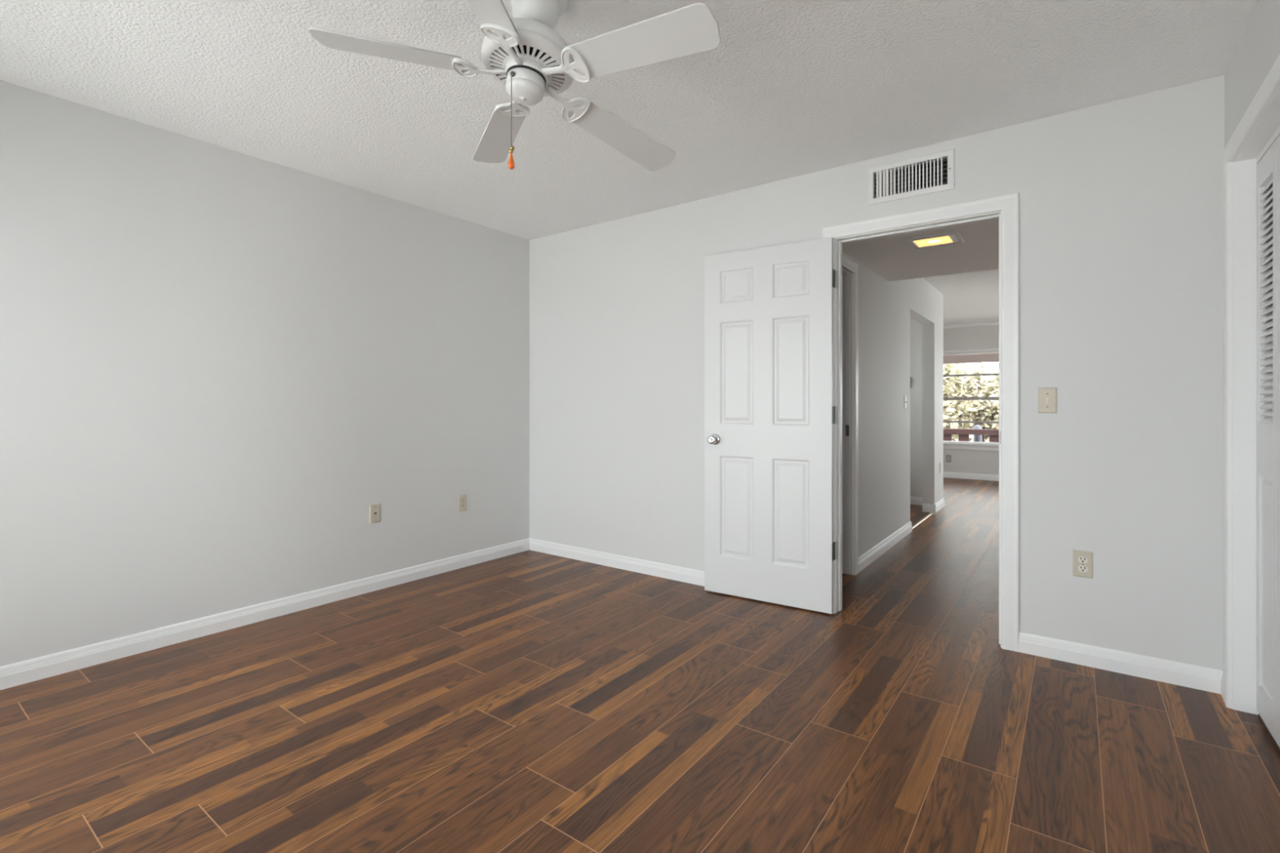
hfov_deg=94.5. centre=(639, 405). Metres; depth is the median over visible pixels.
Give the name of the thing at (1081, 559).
receptacle
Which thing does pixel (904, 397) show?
light switch
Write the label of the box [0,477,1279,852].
floor
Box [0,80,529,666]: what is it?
wall
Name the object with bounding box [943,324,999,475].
wall
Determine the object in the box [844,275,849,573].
door
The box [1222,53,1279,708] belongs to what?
trim
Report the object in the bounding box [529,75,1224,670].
wall
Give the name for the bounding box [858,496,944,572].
baseboard
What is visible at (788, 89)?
ceiling
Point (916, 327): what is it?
wall
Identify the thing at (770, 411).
door
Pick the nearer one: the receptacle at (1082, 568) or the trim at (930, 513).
the receptacle at (1082, 568)
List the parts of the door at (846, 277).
latch plate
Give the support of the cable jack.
attached to the wall at (215, 361)
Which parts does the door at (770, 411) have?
knob, panel, panel, panel, panel, panel, panel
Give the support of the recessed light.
in the ceiling at (893, 258)
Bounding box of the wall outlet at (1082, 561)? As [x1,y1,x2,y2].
[1072,550,1093,578]
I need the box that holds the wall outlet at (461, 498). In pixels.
[457,493,466,511]
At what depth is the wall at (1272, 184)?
2.31 m
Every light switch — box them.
[903,395,906,408]
[1038,387,1057,413]
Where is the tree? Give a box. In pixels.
[943,362,999,442]
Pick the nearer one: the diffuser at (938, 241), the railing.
the diffuser at (938, 241)
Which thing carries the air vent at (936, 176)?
in the wall at (1121, 201)
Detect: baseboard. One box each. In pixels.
[0,537,529,689]
[529,537,1222,693]
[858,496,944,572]
[943,471,999,480]
[1220,676,1222,697]
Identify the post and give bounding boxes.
[973,425,982,441]
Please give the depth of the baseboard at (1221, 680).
2.31 m
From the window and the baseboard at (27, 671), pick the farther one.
the window
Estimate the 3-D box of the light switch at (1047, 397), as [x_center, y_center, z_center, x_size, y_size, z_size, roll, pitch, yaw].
[1.837,-0.022,2.667,0.070,0.115,0.016,0,0,36]
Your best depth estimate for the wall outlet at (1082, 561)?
2.59 m
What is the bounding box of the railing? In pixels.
[943,428,999,442]
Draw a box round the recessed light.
[906,231,964,248]
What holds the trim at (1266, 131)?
attached to the wall at (1258, 49)
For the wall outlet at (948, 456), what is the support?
attached to the wall at (984, 337)
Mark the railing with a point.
(963, 433)
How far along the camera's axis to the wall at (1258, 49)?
1.98 m
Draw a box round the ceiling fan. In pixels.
[308,0,720,171]
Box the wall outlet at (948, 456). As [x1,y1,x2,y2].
[946,454,951,462]
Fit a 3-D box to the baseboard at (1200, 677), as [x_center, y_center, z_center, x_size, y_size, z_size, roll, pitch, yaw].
[0.713,1.092,3.496,3.945,0.090,0.014,0,0,36]
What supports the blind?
attached to the wall at (984, 337)
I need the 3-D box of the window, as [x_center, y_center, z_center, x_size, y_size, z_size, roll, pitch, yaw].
[5.306,-0.086,8.983,5.580,1.538,0.140,0,0,36]
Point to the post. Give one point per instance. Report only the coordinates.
(975, 437)
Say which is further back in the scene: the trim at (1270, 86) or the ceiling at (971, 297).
the ceiling at (971, 297)
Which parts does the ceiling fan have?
blade, blade arm, blade, blade, blade arm, pull chain, blade arm, vent plate, blade arm, blade arm, blade, blade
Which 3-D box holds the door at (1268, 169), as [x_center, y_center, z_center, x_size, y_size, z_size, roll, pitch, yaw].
[1.962,0.128,1.738,0.028,2.017,1.061,0,0,36]
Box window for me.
[943,348,999,450]
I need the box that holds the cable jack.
[368,502,380,523]
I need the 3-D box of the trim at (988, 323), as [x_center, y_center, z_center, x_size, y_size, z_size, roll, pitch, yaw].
[5.203,-1.228,9.012,6.300,0.041,0.035,0,0,36]
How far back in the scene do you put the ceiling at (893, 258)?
3.84 m
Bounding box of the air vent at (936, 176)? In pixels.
[867,148,955,205]
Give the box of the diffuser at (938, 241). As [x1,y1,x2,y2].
[913,235,953,247]
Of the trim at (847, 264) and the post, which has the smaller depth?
the trim at (847, 264)
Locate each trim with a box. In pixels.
[822,192,1018,652]
[842,254,858,574]
[911,512,933,528]
[943,322,999,328]
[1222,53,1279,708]
[1232,88,1279,715]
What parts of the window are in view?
sill, head trim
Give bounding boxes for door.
[704,236,835,613]
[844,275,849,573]
[1256,134,1279,751]
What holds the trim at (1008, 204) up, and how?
attached to the wall at (1121, 201)
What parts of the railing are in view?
rail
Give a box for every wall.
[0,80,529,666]
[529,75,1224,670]
[842,251,943,574]
[910,317,922,497]
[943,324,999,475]
[1224,0,1279,147]
[1271,183,1272,319]
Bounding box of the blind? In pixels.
[943,353,999,364]
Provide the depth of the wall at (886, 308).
4.81 m
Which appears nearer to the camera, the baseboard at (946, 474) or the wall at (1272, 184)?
the wall at (1272, 184)
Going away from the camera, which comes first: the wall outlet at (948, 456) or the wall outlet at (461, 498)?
the wall outlet at (461, 498)
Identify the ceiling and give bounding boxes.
[0,0,1258,239]
[842,218,999,281]
[923,268,999,325]
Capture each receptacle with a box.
[1078,556,1088,563]
[1078,564,1088,572]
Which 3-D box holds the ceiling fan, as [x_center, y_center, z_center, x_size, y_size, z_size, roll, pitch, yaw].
[-0.311,-0.999,1.801,1.177,0.609,1.169,0,0,36]

